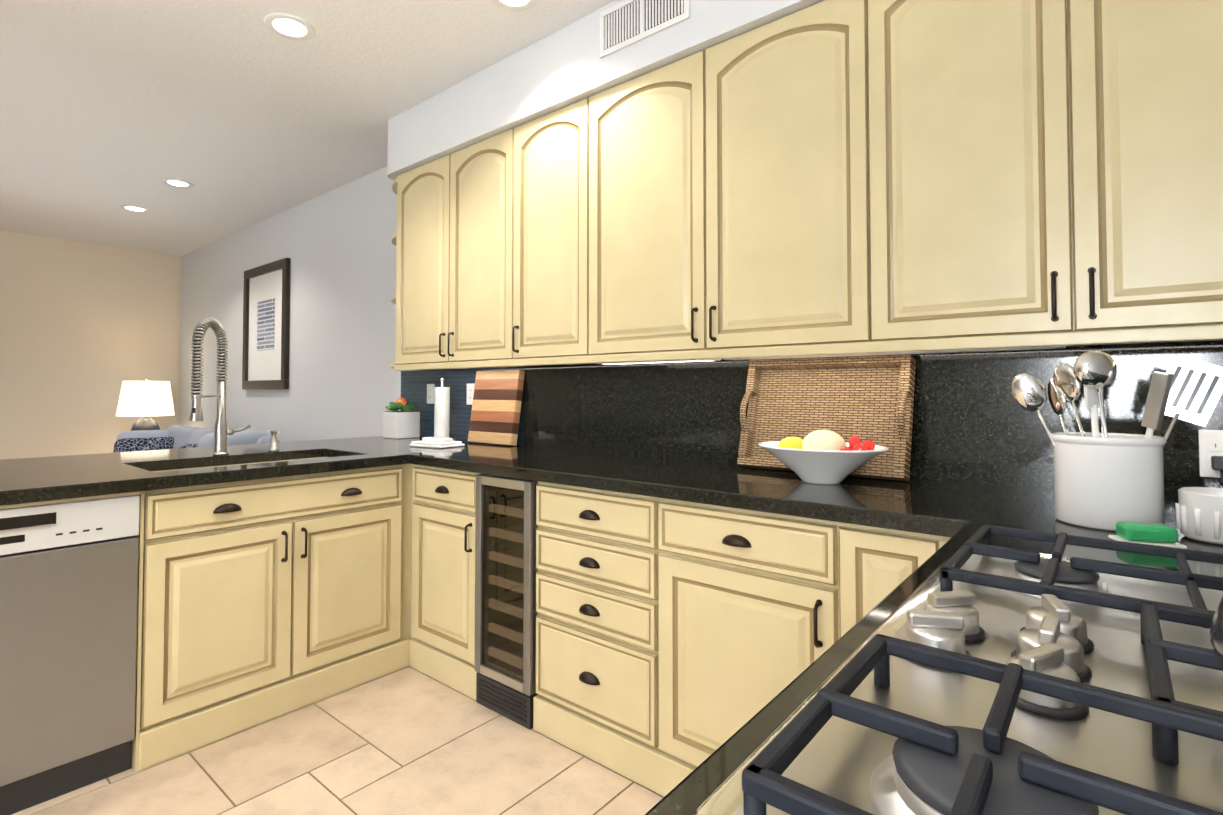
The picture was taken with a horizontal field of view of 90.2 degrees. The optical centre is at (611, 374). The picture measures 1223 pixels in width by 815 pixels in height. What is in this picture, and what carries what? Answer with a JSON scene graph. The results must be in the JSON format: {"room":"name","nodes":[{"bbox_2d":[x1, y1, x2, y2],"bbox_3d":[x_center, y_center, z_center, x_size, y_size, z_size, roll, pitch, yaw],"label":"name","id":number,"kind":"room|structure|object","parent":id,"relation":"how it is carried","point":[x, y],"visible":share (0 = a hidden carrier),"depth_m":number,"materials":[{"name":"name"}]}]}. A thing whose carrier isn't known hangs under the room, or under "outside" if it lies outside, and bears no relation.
{"room":"kitchen","nodes":[
{"label":"kitchen","id":0,"kind":"room"},
{"bbox_2d":[0,230,180,459],"bbox_3d":[-6.709,-0.029,4.255,0.120,2.655,6.200,-1,-2,40],"label":"wall","id":1,"kind":"structure","parent":0,"point":[87,329],"depth_m":5.96,"materials":[{"name":"beige paint"}]},
{"bbox_2d":[156,454,331,469],"bbox_3d":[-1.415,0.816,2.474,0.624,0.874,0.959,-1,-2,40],"label":"sink","id":2,"kind":"object","parent":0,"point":[305,455],"depth_m":2.58,"materials":[{"name":"metal"}]},
{"bbox_2d":[0,0,614,255],"bbox_3d":[-3.250,-1.480,1.436,9.090,0.100,6.440,-1,-2,40],"label":"ceiling","id":3,"kind":"structure","parent":0,"point":[239,115],"depth_m":3.05,"materials":[{"name":"white paint"}]},
{"bbox_2d":[120,205,148,211],"bbox_3d":[-3.833,-1.336,4.897,0.184,0.006,0.184,-1,-2,40],"label":"recessed light","id":4,"kind":"object","parent":3,"relation":"in","point":[133,208],"visible":0.96,"depth_m":4.89,"materials":[{"name":"white"}]},
{"bbox_2d":[162,178,193,187],"bbox_3d":[-3.058,-1.351,4.297,0.184,0.006,0.184,-1,-2,40],"label":"recessed light","id":5,"kind":"object","parent":3,"relation":"in","point":[177,183],"visible":1,"depth_m":4.29,"materials":[{"name":"white"}]},
{"bbox_2d":[264,13,314,40],"bbox_3d":[-1.294,-1.399,2.452,0.184,0.006,0.184,-1,-2,40],"label":"recessed light","id":6,"kind":"object","parent":3,"relation":"in","point":[289,26],"visible":1,"depth_m":2.45,"materials":[{"name":"white"}]},
{"bbox_2d":[492,0,537,10],"bbox_3d":[-0.363,-1.404,2.253,0.184,0.006,0.184,-1,-2,40],"label":"recessed light","id":7,"kind":"object","parent":3,"relation":"in","point":[516,5],"visible":1,"depth_m":2.30,"materials":[{"name":"white"}]},
{"bbox_2d":[387,0,823,179],"bbox_3d":[0.442,-1.260,2.165,4.088,0.299,0.364,-1,-2,40],"label":"soffit","id":8,"kind":"object","parent":3,"relation":"attached to","point":[567,65],"visible":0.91,"depth_m":2.51,"materials":[{"name":"white paint"}]},
{"bbox_2d":[600,0,689,57],"bbox_3d":[0.111,-1.297,2.196,0.400,0.175,0.008,-1,-2,40],"label":"air vent grille","id":9,"kind":"object","parent":8,"relation":"attached to","point":[624,23],"visible":1,"depth_m":2.21,"materials":[{"name":"white metal"}]},
{"bbox_2d":[12,666,663,814],"bbox_3d":[-3.171,1.274,1.350,9.230,0.100,6.518,-1,-2,40],"label":"floor","id":10,"kind":"structure","parent":0,"point":[408,740],"depth_m":1.90,"materials":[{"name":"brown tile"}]},
{"bbox_2d":[0,495,139,814],"bbox_3d":[-1.900,0.807,1.863,0.614,0.860,0.598,-1,-2,40],"label":"dishwasher","id":11,"kind":"object","parent":10,"relation":"on","point":[70,568],"depth_m":1.78,"materials":[{"name":"silver metal"}]},
{"bbox_2d":[113,425,279,452],"bbox_3d":[-3.338,0.859,4.788,2.630,0.908,0.930,-1,-2,40],"label":"sofa","id":12,"kind":"object","parent":10,"relation":"on","point":[175,437],"visible":0.21,"depth_m":5.12,"materials":[{"name":"blue fabric"}]},
{"bbox_3d":[-4.517,1.029,5.894,0.480,0.625,0.480,-1,-2,40],"label":"side table","id":13,"kind":"object","parent":10,"relation":"on","visible":0},
{"bbox_2d":[116,378,174,430],"bbox_3d":[-4.517,0.372,5.910,0.456,0.687,0.456,-1,-2,40],"label":"table lamp","id":14,"kind":"object","parent":13,"relation":"on","point":[145,400],"visible":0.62,"depth_m":5.77,"materials":[{"name":"white fabric"}]},
{"bbox_2d":[427,384,434,403],"bbox_3d":[-1.067,0.112,3.592,0.072,0.116,0.008,-1,-2,40],"label":"outlet","id":15,"kind":"object","parent":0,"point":[430,392],"visible":1,"depth_m":3.59,"materials":[{"name":"white plastic"}]},
{"bbox_2d":[467,383,474,404],"bbox_3d":[-0.774,0.105,3.350,0.072,0.116,0.008,-1,-2,40],"label":"outlet","id":16,"kind":"object","parent":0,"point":[470,390],"visible":0.85,"depth_m":3.35,"materials":[{"name":"white plastic"}]},
{"bbox_2d":[0,434,1222,814],"bbox_3d":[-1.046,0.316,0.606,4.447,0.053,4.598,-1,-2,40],"label":"base cabinets","id":17,"kind":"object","parent":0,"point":[719,638],"depth_m":1.75,"materials":[{"name":"beige wood"}]},
{"bbox_2d":[189,318,279,453],"bbox_3d":[-1.595,0.053,2.592,0.191,0.574,0.381,-1,-2,40],"label":"faucet","id":18,"kind":"object","parent":17,"relation":"on","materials":[{"name":"silver metal"}]},
{"bbox_2d":[268,430,280,451],"bbox_3d":[-1.508,0.297,2.734,0.082,0.094,0.043,-1,-2,40],"label":"soap dispenser","id":19,"kind":"object","parent":17,"relation":"on","point":[273,442],"depth_m":2.73,"materials":[{"name":"silver metal"}]},
{"bbox_2d":[383,398,419,438],"bbox_3d":[-1.220,0.248,3.541,0.168,0.232,0.173,-1,-2,40],"label":"flower planter","id":20,"kind":"object","parent":17,"relation":"on","point":[405,423],"visible":1,"depth_m":3.49,"materials":[{"name":"white ceramic"}]},
{"bbox_2d":[409,437,464,447],"bbox_3d":[-0.857,0.329,2.993,0.220,0.044,0.160,-1,-2,33],"label":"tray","id":21,"kind":"object","parent":17,"relation":"on","point":[435,442],"visible":1,"depth_m":2.95,"materials":[{"name":"white ceramic"}]},
{"bbox_2d":[434,378,454,440],"bbox_3d":[-0.923,0.187,3.317,0.144,0.343,0.144,-1,-2,40],"label":"paper towel holder","id":22,"kind":"object","parent":17,"relation":"on","point":[442,412],"visible":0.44,"depth_m":3.28,"materials":[{"name":"white paper"}]},
{"bbox_2d":[468,370,524,445],"bbox_3d":[-0.594,0.165,3.127,0.340,0.375,0.042,-1,-10,40],"label":"cutting board","id":23,"kind":"object","parent":17,"relation":"on","point":[496,408],"visible":0.98,"depth_m":3.09,"materials":[{"name":"brown wood"}]},
{"bbox_2d":[758,430,888,483],"bbox_3d":[0.626,0.242,1.822,0.375,0.156,0.305,-1,-2,37],"label":"fruit bowl","id":24,"kind":"object","parent":17,"relation":"on","point":[823,457],"visible":1,"depth_m":1.76,"materials":[{"name":"white ceramic"}]},
{"bbox_2d":[737,354,915,480],"bbox_3d":[0.685,0.126,2.006,0.545,0.385,0.099,-1,-17,40],"label":"wicker tray","id":25,"kind":"object","parent":17,"relation":"on","point":[862,398],"visible":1,"depth_m":2.02,"materials":[{"name":"brown wicker"}]},
{"bbox_2d":[1011,350,1222,530],"bbox_3d":[1.038,0.128,1.251,0.354,0.354,0.194,-1,-2,40],"label":"utensil crock","id":26,"kind":"object","parent":17,"relation":"on","point":[1104,480],"visible":0.98,"depth_m":1.21,"materials":[{"name":"white ceramic"}]},
{"bbox_2d":[1108,521,1186,548],"bbox_3d":[0.955,0.284,1.089,0.090,0.034,0.060,0,-2,17],"label":"sponge","id":27,"kind":"object","parent":17,"relation":"on","point":[1158,534],"visible":0.96,"depth_m":1.07,"materials":[{"name":"green plastic"}]},
{"bbox_2d":[1175,487,1222,544],"bbox_3d":[1.117,0.258,1.112,0.128,0.088,0.126,-1,-2,40],"label":"canister","id":28,"kind":"object","parent":17,"relation":"on","point":[1199,513],"visible":1,"depth_m":1.10,"materials":[{"name":"white ceramic"}]},
{"bbox_2d":[1209,597,1222,659],"bbox_3d":[0.609,0.114,0.452,0.265,0.238,0.232,1,-2,-28],"label":"kettle","id":29,"kind":"object","parent":17,"relation":"on","point":[1216,635],"visible":0.97,"depth_m":0.50,"materials":[{"name":"silver metal"}]},
{"bbox_2d":[178,167,1218,441],"bbox_3d":[-1.238,-0.040,3.836,9.090,2.655,0.120,-1,-2,40],"label":"wall","id":30,"kind":"structure","parent":0,"point":[336,247],"depth_m":4.57,"materials":[{"name":"white paint"}]},
{"bbox_2d":[242,258,289,388],"bbox_3d":[-2.917,-0.404,5.127,0.876,1.050,0.035,-1,-2,40],"label":"picture frame","id":31,"kind":"object","parent":30,"relation":"attached to","point":[266,320],"visible":1,"depth_m":5.11,"materials":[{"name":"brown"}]},
{"bbox_2d":[390,128,541,367],"bbox_3d":[-0.694,-0.572,3.107,0.945,1.027,0.327,-1,-2,40],"label":"upper cabinet","id":32,"kind":"object","parent":30,"relation":"attached to","point":[453,240],"depth_m":2.94,"materials":[{"name":"paint"}]},
{"bbox_2d":[514,97,637,363],"bbox_3d":[-0.159,-0.583,2.666,0.443,1.027,0.327,-1,-2,40],"label":"upper cabinet","id":33,"kind":"object","parent":30,"relation":"attached to","point":[552,150],"depth_m":2.52,"materials":[{"name":"paint"}]},
{"bbox_2d":[590,0,893,363],"bbox_3d":[0.420,-0.595,2.187,1.060,1.027,0.327,-1,-2,40],"label":"upper cabinet","id":34,"kind":"object","parent":30,"relation":"attached to","point":[832,178],"depth_m":1.99,"materials":[{"name":"paint"}]},
{"bbox_2d":[524,340,1222,497],"bbox_3d":[0.844,0.128,2.019,3.325,0.396,0.020,-1,-2,40],"label":"backsplash","id":35,"kind":"structure","parent":30,"relation":"attached to","point":[968,425],"depth_m":1.87,"materials":[{"name":"black stone"}]},
{"bbox_2d":[1199,430,1222,483],"bbox_3d":[1.465,0.206,1.465,0.072,0.144,0.040,-1,-2,40],"label":"outlet","id":36,"kind":"object","parent":35,"relation":"attached to","point":[1210,453],"visible":1,"depth_m":1.49,"materials":[{"name":"white plastic"}]},
{"bbox_2d":[858,0,1222,351],"bbox_3d":[1.195,-0.612,1.547,0.950,1.027,0.329,-1,-2,40],"label":"upper cabinet","id":37,"kind":"object","parent":30,"relation":"attached to","point":[1036,173],"depth_m":1.47,"materials":[{"name":"paint"}]}
]}

